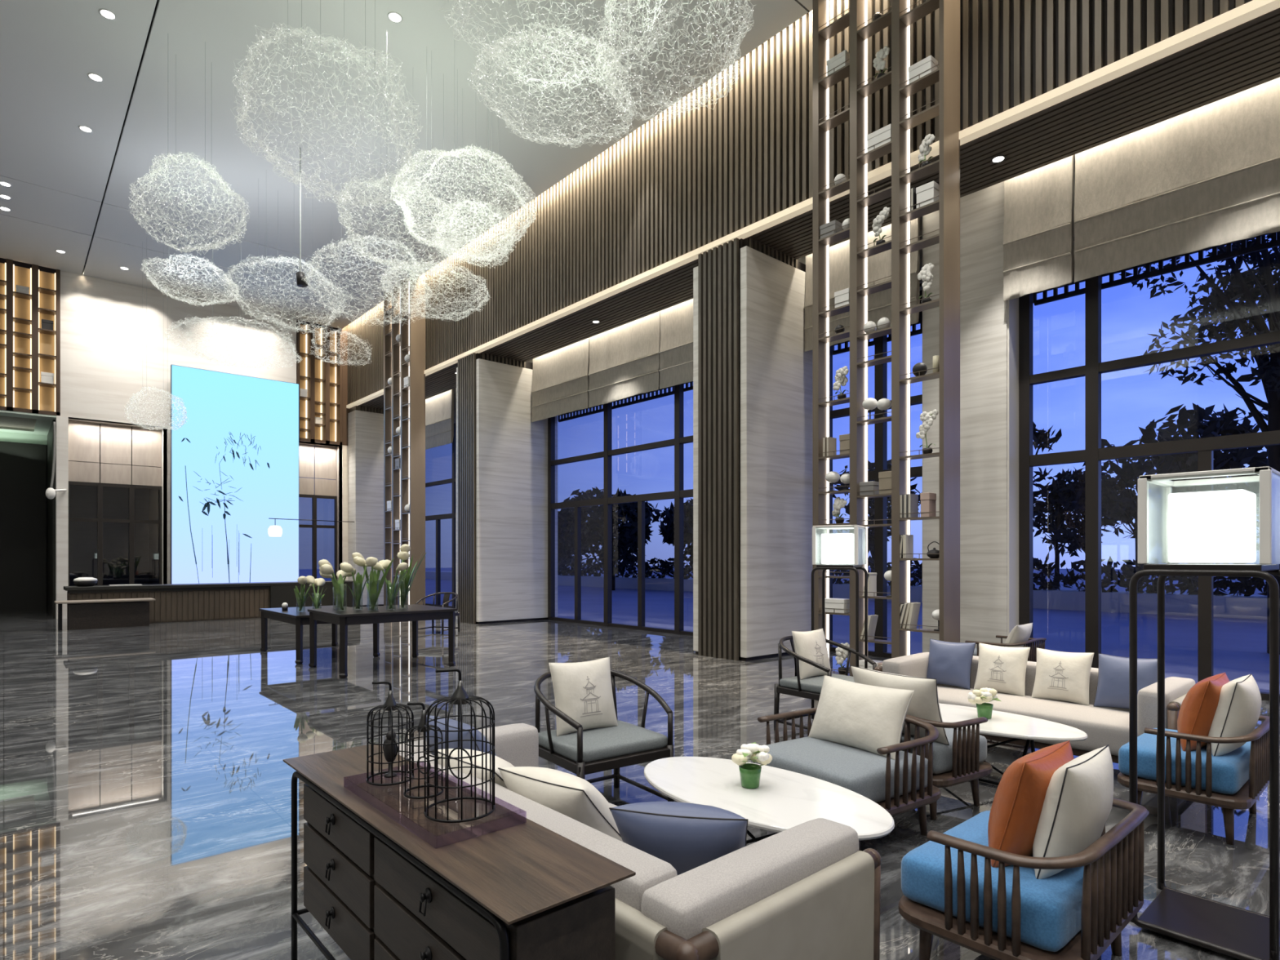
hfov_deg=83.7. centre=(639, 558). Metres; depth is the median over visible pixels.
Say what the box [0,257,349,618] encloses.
wall
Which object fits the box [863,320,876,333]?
ball
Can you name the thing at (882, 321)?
ball
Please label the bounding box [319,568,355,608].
flower vase
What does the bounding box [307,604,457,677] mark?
table
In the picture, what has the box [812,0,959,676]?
display shelf
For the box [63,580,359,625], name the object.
reception desk
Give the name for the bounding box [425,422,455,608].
window
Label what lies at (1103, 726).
seat cushion
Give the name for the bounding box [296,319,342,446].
shelf
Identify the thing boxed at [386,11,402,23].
recessed light
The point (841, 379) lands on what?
potted orchid
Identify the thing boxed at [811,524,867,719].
floor lamp
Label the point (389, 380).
ball
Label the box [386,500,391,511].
box
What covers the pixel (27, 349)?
shelf
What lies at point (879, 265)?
blind
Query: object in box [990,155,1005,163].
recessed light
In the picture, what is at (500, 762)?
throw pillow
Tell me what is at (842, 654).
potted orchid
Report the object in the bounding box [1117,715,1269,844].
lounge chair
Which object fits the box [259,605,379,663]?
table
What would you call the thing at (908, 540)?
book
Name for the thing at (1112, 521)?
tree
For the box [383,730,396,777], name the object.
bird
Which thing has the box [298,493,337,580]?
window
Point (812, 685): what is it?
seat cushion
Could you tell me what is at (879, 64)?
potted orchid
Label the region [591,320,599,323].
recessed light
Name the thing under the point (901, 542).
book
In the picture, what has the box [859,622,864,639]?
book
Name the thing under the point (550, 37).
pendant light
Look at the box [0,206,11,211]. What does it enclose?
recessed light
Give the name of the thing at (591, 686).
print
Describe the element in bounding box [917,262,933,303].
potted orchid
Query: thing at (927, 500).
box
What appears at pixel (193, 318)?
pendant light
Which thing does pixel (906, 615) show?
book
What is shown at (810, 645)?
throw pillow
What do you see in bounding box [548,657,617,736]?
throw pillow
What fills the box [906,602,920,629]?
book
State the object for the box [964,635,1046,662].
lounge chair
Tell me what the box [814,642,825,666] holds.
print
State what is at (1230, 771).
seat cushion
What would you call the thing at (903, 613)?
book
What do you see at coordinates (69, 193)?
ceiling
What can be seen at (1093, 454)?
window
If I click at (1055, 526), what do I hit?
tree
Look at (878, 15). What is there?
ball
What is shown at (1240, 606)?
planter
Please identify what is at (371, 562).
flower vase
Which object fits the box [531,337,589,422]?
blind
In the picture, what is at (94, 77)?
recessed light
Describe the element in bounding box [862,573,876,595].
book
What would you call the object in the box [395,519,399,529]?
box
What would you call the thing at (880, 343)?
window
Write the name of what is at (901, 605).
book
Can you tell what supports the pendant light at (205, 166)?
hanging from the ceiling
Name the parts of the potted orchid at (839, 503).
pot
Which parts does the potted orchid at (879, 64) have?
pot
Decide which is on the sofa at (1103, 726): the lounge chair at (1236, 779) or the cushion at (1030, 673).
the cushion at (1030, 673)
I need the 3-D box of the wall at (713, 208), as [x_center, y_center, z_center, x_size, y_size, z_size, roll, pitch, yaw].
[0.710,-2.975,12.954,2.305,8.950,28.400,0,0,-42]
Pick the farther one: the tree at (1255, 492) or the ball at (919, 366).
the tree at (1255, 492)
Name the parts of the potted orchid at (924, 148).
pot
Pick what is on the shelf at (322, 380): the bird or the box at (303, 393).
the box at (303, 393)
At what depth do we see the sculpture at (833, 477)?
8.86 m
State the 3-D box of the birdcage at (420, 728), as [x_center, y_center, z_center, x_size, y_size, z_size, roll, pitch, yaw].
[-0.651,0.569,2.152,0.118,0.275,0.118,0,0,28]
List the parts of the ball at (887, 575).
globe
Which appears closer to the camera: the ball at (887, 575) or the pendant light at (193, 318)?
the ball at (887, 575)
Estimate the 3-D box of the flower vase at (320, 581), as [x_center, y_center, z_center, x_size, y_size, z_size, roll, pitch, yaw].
[-4.894,0.534,10.777,0.280,0.551,0.329,0,0,-30]
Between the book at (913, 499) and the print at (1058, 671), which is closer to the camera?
the print at (1058, 671)
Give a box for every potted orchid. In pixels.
[831,497,847,523]
[832,365,848,399]
[835,642,849,674]
[871,206,890,244]
[873,45,889,78]
[915,408,937,453]
[917,133,934,166]
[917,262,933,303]
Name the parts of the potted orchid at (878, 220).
pot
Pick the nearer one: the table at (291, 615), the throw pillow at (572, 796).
the throw pillow at (572, 796)
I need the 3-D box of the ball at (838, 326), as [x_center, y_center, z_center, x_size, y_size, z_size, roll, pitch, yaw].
[2.472,-2.825,8.838,0.118,0.130,0.115,0,0,-42]
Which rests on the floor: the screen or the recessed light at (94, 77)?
the screen
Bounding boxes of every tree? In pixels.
[557,508,587,567]
[562,486,661,590]
[658,497,693,563]
[834,459,922,572]
[1032,422,1062,454]
[1032,466,1108,589]
[1040,466,1154,556]
[1071,438,1190,590]
[1118,231,1279,654]
[1133,403,1267,593]
[1248,465,1266,592]
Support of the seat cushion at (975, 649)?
on the lounge chair at (1033, 651)
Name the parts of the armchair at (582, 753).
post, arm post, arm post, leg, horseshoe rail, seat frame, post, leg, arm post, leg, arm post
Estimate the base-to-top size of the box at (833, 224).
0.170 m
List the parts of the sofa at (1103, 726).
leg, frame, leg, leather panel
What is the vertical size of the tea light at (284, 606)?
0.125 m
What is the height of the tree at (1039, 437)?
4.238 m
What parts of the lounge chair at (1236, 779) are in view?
leg, seat frame, arm rail, leg, leg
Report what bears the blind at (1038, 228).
attached to the wall at (713, 208)
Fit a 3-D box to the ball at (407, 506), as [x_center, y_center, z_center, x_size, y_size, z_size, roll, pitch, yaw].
[-5.900,-1.275,18.235,0.217,0.230,0.211,0,0,-42]
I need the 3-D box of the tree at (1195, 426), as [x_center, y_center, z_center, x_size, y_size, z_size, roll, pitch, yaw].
[16.660,-1.577,21.006,4.834,6.284,3.542,0,0,-27]
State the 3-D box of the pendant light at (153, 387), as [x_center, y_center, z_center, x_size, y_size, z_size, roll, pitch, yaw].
[-10.887,-5.017,16.119,1.146,4.254,1.099,0,0,-7]
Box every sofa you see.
[397,723,881,959]
[874,652,1195,763]
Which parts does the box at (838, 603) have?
lid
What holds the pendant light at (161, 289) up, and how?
hanging from the ceiling
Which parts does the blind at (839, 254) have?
hem rod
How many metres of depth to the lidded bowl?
15.77 m
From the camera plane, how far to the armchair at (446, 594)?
14.60 m
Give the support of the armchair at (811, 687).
on the floor
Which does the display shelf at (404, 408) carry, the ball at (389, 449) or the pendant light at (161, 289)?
the ball at (389, 449)
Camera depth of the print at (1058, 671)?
5.47 m
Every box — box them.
[15,284,29,293]
[40,319,53,330]
[40,371,53,383]
[299,388,307,397]
[315,417,322,424]
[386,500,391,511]
[395,457,399,468]
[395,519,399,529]
[403,376,409,387]
[819,219,842,238]
[825,598,849,613]
[826,49,849,75]
[834,288,849,307]
[839,433,849,454]
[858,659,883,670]
[859,480,879,495]
[866,124,891,151]
[878,471,891,493]
[908,54,937,84]
[915,180,939,208]
[920,492,936,516]
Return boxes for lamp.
[267,518,354,536]
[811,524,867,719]
[1128,466,1279,959]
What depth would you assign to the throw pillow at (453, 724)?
3.14 m
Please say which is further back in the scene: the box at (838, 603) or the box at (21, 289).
the box at (21, 289)
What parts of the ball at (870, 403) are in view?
globe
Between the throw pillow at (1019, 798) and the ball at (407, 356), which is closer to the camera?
the throw pillow at (1019, 798)
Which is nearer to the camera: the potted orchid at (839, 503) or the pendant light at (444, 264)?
the potted orchid at (839, 503)
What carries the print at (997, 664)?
attached to the throw pillow at (1001, 668)
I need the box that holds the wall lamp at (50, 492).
[45,422,66,499]
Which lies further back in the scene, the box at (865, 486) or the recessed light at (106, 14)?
the recessed light at (106, 14)
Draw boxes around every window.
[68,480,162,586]
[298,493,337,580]
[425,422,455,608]
[547,383,693,635]
[829,283,922,657]
[1018,237,1279,702]
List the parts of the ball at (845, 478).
globe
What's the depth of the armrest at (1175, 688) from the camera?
4.68 m
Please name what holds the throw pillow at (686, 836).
on the sofa at (806, 891)
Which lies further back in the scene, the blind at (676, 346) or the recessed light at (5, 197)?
the recessed light at (5, 197)
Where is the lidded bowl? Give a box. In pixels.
[73,577,97,586]
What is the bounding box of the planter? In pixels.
[425,570,1266,619]
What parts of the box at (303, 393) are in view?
lid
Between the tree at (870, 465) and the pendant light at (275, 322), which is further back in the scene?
the tree at (870, 465)
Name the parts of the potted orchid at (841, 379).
pot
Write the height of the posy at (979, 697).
0.201 m
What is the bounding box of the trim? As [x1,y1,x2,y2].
[557,231,1279,422]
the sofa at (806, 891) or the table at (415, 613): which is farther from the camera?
the table at (415, 613)
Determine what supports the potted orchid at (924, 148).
on the display shelf at (900, 17)
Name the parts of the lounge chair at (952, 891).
leg, seat frame, arm rail, leg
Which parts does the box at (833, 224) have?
lid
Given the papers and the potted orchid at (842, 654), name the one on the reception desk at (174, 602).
the papers
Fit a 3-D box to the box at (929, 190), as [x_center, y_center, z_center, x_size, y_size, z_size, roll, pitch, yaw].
[3.227,-4.040,7.991,0.168,0.240,0.208,0,0,-42]
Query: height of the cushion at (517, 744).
0.477 m
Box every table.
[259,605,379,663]
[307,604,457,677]
[644,756,894,844]
[938,702,1088,785]
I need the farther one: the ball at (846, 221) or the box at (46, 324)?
the box at (46, 324)
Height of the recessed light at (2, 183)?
0.008 m
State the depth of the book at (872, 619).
8.50 m
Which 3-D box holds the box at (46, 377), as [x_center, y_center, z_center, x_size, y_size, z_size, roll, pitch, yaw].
[-14.698,-4.450,17.709,0.248,0.280,0.208,0,0,-42]
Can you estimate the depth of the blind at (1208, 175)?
7.69 m
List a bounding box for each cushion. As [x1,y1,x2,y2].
[397,723,538,767]
[399,750,677,911]
[537,720,667,762]
[751,736,928,802]
[779,673,854,693]
[901,728,986,773]
[901,810,1084,951]
[937,684,1128,755]
[940,655,1125,709]
[973,647,977,656]
[1118,728,1251,794]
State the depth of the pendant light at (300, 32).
8.45 m
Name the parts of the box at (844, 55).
lid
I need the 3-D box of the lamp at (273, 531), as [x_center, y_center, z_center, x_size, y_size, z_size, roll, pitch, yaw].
[-9.605,-0.875,21.003,0.356,0.510,2.542,0,0,39]
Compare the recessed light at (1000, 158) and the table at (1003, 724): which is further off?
the recessed light at (1000, 158)
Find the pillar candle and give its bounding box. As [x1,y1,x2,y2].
[933,355,939,373]
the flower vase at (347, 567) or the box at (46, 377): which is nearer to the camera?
the flower vase at (347, 567)
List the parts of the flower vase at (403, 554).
stem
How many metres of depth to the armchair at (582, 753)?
4.12 m
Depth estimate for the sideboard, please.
1.91 m
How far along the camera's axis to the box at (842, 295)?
8.72 m
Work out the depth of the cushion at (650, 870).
2.16 m
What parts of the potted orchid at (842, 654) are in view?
pot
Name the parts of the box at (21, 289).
lid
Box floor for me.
[0,611,1279,959]
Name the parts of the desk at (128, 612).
leg, leg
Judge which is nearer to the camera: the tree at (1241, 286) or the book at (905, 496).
the book at (905, 496)
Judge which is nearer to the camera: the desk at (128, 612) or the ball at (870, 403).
the ball at (870, 403)
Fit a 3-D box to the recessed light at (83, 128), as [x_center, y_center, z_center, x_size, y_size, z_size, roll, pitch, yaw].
[-9.230,-7.146,11.893,0.194,0.008,0.194,0,0,-42]
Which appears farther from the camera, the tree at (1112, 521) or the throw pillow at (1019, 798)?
the tree at (1112, 521)
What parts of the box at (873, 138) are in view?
lid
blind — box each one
[425,388,453,449]
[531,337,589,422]
[587,311,660,407]
[658,298,693,389]
[804,239,849,351]
[867,217,919,330]
[1003,155,1073,301]
[1073,77,1279,282]
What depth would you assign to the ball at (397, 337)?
18.55 m
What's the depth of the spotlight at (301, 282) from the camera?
12.41 m
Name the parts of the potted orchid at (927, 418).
pot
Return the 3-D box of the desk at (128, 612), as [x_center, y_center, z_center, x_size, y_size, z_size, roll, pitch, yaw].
[-11.600,1.200,15.514,1.720,0.600,0.600,0,0,-42]
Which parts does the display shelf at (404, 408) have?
panel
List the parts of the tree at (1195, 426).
crown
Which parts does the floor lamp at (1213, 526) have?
foot rail, plate, plate, lamp shade, leg frame, foot rail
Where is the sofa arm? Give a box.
[882,652,928,678]
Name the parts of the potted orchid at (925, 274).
pot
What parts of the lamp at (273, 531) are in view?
lamp shade, rod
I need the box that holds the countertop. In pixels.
[63,580,353,591]
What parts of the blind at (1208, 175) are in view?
hem rod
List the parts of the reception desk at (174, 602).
dark panel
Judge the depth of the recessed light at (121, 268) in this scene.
17.59 m
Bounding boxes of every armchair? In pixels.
[415,591,459,634]
[533,669,674,801]
[773,635,876,729]
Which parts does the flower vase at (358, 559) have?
stem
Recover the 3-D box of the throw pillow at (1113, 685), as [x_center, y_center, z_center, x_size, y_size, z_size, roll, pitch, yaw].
[3.547,0.908,5.196,0.189,0.388,0.404,0,0,-42]
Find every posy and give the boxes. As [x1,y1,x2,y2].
[731,742,772,788]
[967,687,1000,719]
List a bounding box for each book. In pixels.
[822,437,826,456]
[826,436,836,456]
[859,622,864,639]
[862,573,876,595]
[863,614,878,639]
[867,572,876,596]
[899,534,902,558]
[899,602,907,628]
[899,603,903,616]
[900,494,903,518]
[902,534,913,558]
[902,602,910,628]
[903,493,907,517]
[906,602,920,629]
[907,493,918,517]
[910,186,916,210]
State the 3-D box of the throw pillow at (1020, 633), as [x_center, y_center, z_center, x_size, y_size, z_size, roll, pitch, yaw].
[4.211,0.918,7.976,0.443,0.388,0.224,0,0,-42]
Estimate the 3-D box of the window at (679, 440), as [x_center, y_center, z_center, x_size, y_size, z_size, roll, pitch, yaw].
[0.037,-1.300,15.006,0.120,5.600,6.760,0,0,-42]
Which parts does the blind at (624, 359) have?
hem rod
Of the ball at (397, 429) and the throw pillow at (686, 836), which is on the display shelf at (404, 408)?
the ball at (397, 429)
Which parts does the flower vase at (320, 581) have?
stem, stem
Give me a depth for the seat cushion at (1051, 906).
2.39 m
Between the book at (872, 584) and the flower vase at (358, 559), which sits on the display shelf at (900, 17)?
the book at (872, 584)
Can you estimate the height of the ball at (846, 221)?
0.160 m
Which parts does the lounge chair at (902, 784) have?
arm rail, seat frame, leg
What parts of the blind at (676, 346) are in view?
hem rod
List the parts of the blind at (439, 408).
hem rod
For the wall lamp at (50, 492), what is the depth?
17.44 m
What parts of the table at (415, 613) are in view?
leg, leg, leg, leg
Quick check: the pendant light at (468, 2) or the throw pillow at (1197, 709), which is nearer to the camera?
the throw pillow at (1197, 709)
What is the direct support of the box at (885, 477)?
on the display shelf at (900, 17)
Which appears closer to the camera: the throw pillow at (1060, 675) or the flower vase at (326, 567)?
the throw pillow at (1060, 675)
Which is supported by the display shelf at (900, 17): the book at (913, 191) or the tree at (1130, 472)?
the book at (913, 191)
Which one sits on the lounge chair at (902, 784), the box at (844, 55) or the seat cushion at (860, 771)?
the seat cushion at (860, 771)
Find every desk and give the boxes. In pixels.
[53,597,155,630]
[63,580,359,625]
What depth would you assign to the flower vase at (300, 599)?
10.78 m
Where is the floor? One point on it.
(145, 780)
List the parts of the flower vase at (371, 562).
stem, stem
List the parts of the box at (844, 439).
lid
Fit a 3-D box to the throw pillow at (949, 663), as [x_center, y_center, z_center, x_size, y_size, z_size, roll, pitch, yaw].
[2.675,0.908,6.174,0.187,0.388,0.404,0,0,-42]
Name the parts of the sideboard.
cross rail, handle, handle, handle, drawer, drawer, drawer, drawer, leg frame, drawer, handle, handle, drawer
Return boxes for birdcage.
[365,681,414,786]
[403,702,444,799]
[423,668,495,822]
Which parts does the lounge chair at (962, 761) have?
leg, arm rail, seat frame, leg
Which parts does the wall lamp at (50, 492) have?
cord, lamp shade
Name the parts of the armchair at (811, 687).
leg, post, seat frame, arm post, horseshoe rail, arm post, arm post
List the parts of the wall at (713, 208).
stone wall panel, lit trim, stone wall panel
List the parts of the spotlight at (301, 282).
drop rod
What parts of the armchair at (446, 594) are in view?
leg, horseshoe rail, leg, post, leg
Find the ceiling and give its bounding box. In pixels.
[0,0,812,328]
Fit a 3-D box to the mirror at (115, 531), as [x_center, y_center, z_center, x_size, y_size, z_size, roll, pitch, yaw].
[-13.853,-0.235,18.878,2.140,3.470,0.100,0,0,-42]
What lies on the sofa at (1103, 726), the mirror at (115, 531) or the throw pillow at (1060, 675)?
the throw pillow at (1060, 675)
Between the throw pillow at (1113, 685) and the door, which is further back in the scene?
the door
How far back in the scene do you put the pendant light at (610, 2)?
7.25 m
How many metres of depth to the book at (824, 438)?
8.91 m
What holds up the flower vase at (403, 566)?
on the table at (415, 613)
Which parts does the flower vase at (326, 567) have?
glass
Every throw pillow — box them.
[426,715,496,755]
[432,748,514,788]
[497,766,622,841]
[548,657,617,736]
[608,801,747,875]
[791,628,831,679]
[808,675,914,759]
[850,665,949,745]
[926,638,976,689]
[973,642,1030,696]
[987,740,1074,867]
[1004,622,1032,647]
[1031,648,1093,705]
[1032,744,1113,879]
[1093,653,1157,709]
[1177,671,1229,751]
[1208,673,1261,755]
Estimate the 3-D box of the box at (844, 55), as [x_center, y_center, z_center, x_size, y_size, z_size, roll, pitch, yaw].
[2.472,-6.090,8.838,0.168,0.200,0.268,0,0,-42]
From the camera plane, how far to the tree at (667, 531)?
34.63 m
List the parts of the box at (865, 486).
lid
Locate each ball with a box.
[387,377,391,385]
[387,446,391,453]
[395,333,399,342]
[395,426,399,434]
[404,354,409,362]
[404,503,409,512]
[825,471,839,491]
[834,173,846,185]
[835,324,844,333]
[840,473,849,490]
[841,217,849,230]
[862,397,877,420]
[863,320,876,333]
[872,12,882,21]
[876,398,891,417]
[877,317,890,329]
[884,570,891,597]
[912,362,927,376]
[931,609,939,631]
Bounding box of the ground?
[298,565,1279,693]
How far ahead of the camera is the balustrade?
22.13 m
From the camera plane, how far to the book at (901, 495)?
8.14 m
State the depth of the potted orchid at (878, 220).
8.40 m
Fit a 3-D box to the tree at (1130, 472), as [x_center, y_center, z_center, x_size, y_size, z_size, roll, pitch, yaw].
[19.017,-1.577,27.261,3.542,6.284,4.834,0,0,-42]
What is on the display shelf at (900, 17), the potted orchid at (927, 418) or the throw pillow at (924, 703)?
the potted orchid at (927, 418)
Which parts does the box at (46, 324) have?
lid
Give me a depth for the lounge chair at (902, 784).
3.75 m
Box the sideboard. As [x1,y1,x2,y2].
[283,744,635,959]
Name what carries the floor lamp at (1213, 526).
on the floor
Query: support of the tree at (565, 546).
on the ground
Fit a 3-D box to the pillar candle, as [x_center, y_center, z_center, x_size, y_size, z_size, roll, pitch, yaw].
[3.287,-2.150,7.924,0.070,0.220,0.068,0,0,-42]
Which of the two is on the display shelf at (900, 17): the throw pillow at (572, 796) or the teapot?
the teapot
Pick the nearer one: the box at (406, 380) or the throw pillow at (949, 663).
the throw pillow at (949, 663)
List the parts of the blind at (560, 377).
hem rod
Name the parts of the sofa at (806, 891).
leather panel, rail, leg, rail, leather panel, leg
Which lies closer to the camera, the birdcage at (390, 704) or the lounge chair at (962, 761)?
the birdcage at (390, 704)
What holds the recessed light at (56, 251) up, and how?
in the ceiling
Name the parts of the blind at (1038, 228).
hem rod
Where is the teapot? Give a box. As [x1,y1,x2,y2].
[926,541,939,558]
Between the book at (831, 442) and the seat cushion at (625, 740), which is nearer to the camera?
the seat cushion at (625, 740)
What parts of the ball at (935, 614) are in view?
globe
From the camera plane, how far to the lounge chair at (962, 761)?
4.11 m
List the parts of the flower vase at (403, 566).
stem, stem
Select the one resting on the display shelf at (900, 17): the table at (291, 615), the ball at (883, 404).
the ball at (883, 404)
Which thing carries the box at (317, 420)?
on the shelf at (322, 380)
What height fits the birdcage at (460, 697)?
0.400 m
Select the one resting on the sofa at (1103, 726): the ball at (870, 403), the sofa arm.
the sofa arm
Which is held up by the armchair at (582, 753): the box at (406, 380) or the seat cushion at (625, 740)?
the seat cushion at (625, 740)
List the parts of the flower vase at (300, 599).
stem, stem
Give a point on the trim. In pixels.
(1274, 242)
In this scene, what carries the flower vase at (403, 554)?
on the table at (415, 613)
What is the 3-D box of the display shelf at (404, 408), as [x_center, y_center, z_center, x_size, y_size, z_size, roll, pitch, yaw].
[-6.183,-2.950,18.710,0.400,8.900,1.685,0,0,-42]
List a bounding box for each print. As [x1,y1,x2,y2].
[580,675,602,717]
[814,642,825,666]
[988,656,1006,683]
[1048,662,1067,690]
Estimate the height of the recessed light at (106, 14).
0.008 m
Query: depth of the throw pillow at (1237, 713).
3.84 m
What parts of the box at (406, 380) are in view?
lid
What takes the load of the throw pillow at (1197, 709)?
on the lounge chair at (1236, 779)
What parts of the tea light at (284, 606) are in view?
lamp shade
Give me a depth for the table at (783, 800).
3.23 m
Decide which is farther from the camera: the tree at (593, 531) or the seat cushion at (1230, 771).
the tree at (593, 531)
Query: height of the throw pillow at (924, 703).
0.396 m
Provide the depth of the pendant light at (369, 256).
9.86 m
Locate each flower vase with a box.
[293,576,317,612]
[306,575,326,608]
[318,559,346,611]
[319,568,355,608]
[339,557,377,608]
[351,551,383,595]
[364,556,394,610]
[373,562,409,608]
[396,543,426,608]
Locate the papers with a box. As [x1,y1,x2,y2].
[108,584,142,586]
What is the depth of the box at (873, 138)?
8.35 m
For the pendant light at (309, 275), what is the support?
hanging from the ceiling
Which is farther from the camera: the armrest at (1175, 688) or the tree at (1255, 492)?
the tree at (1255, 492)
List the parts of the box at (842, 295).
lid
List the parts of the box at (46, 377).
lid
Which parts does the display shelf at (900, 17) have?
gallery rail, gallery rail, gallery rail, gallery rail, gallery rail, gallery rail, gallery rail, gallery rail, gallery rail, gallery rail, gallery rail, gallery rail, gallery rail, gallery rail, gallery rail, gallery rail, gallery rail, gallery rail, gallery rail, gallery rail, gallery rail, gallery rail, gallery rail, gallery rail, gallery rail, gallery rail, gallery rail, gallery rail, gallery rail, gallery rail, panel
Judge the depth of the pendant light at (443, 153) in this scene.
10.03 m
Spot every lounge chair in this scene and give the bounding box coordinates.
[751,707,941,850]
[898,798,1149,959]
[900,714,992,820]
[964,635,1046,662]
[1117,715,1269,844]
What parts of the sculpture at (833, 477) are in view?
globe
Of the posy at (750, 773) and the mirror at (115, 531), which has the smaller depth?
the posy at (750, 773)
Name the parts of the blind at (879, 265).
hem rod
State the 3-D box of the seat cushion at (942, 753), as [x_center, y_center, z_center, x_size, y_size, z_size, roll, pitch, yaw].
[1.711,1.156,4.506,0.540,0.186,0.720,0,0,-33]
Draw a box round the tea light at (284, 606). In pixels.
[281,602,288,610]
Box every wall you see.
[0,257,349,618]
[346,0,1279,661]
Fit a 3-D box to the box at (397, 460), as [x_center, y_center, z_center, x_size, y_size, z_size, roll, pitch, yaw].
[-6.260,-2.470,18.638,0.168,0.260,0.268,0,0,-42]
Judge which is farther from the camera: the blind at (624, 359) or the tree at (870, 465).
the tree at (870, 465)
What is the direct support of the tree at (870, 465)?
on the ground
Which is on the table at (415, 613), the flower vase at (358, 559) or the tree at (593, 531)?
the flower vase at (358, 559)
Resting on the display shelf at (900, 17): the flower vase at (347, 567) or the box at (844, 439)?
the box at (844, 439)
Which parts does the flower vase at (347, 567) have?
stem, stem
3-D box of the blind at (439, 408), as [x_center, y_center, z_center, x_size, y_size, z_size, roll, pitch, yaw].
[-6.471,-4.181,21.543,0.111,1.838,3.420,0,0,-42]
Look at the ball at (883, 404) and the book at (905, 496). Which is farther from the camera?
the ball at (883, 404)
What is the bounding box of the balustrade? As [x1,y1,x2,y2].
[557,551,1266,595]
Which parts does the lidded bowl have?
lid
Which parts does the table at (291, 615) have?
leg, leg, leg, leg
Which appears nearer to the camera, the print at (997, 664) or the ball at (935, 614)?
the print at (997, 664)
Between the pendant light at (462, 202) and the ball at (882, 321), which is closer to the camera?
the ball at (882, 321)
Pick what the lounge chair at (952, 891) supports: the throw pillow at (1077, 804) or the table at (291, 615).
the throw pillow at (1077, 804)
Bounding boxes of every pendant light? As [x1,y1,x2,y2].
[124,386,187,431]
[128,41,249,253]
[141,186,241,306]
[164,221,301,368]
[223,253,350,334]
[231,0,422,208]
[302,164,431,326]
[309,326,371,365]
[337,173,465,276]
[380,143,491,321]
[390,71,537,262]
[431,88,516,267]
[436,0,683,94]
[467,0,638,148]
[594,0,755,121]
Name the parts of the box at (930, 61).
lid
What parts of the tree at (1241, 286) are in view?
crown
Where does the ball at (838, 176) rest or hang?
on the display shelf at (900, 17)
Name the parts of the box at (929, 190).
lid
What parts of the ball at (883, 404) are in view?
globe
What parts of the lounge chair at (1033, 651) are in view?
arm rail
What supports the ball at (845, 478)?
on the display shelf at (900, 17)
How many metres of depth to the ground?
18.65 m
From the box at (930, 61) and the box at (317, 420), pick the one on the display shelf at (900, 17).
the box at (930, 61)
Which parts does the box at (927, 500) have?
lid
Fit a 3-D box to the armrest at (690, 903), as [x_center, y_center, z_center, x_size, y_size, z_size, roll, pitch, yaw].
[0.352,1.092,2.078,0.820,0.477,0.175,0,0,-42]
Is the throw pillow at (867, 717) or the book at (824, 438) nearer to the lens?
the throw pillow at (867, 717)
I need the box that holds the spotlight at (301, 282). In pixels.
[296,147,307,287]
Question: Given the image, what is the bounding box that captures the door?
[0,441,46,613]
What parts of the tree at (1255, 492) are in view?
crown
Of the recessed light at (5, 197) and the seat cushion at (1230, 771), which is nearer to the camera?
the seat cushion at (1230, 771)
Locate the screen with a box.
[170,364,298,583]
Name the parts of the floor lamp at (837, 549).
leg frame, plate, leg frame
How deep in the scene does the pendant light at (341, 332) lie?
14.97 m
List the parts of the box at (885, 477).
lid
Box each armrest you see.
[640,817,858,939]
[1137,676,1195,737]
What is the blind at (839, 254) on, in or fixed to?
attached to the wall at (713, 208)
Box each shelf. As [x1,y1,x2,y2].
[0,258,60,415]
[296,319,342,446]
[383,273,425,605]
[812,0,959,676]
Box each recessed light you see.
[0,181,12,186]
[0,194,11,199]
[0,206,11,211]
[55,249,66,253]
[78,125,93,133]
[87,73,103,82]
[98,8,116,20]
[119,266,128,270]
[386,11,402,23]
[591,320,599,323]
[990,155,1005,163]
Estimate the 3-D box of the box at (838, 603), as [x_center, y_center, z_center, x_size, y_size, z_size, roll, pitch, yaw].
[2.445,0.585,8.868,0.168,0.170,0.308,0,0,-42]
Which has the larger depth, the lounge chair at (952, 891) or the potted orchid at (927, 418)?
the potted orchid at (927, 418)
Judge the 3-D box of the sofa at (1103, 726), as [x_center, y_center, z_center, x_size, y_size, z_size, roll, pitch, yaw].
[3.027,1.174,5.603,0.898,0.652,2.132,0,0,-42]

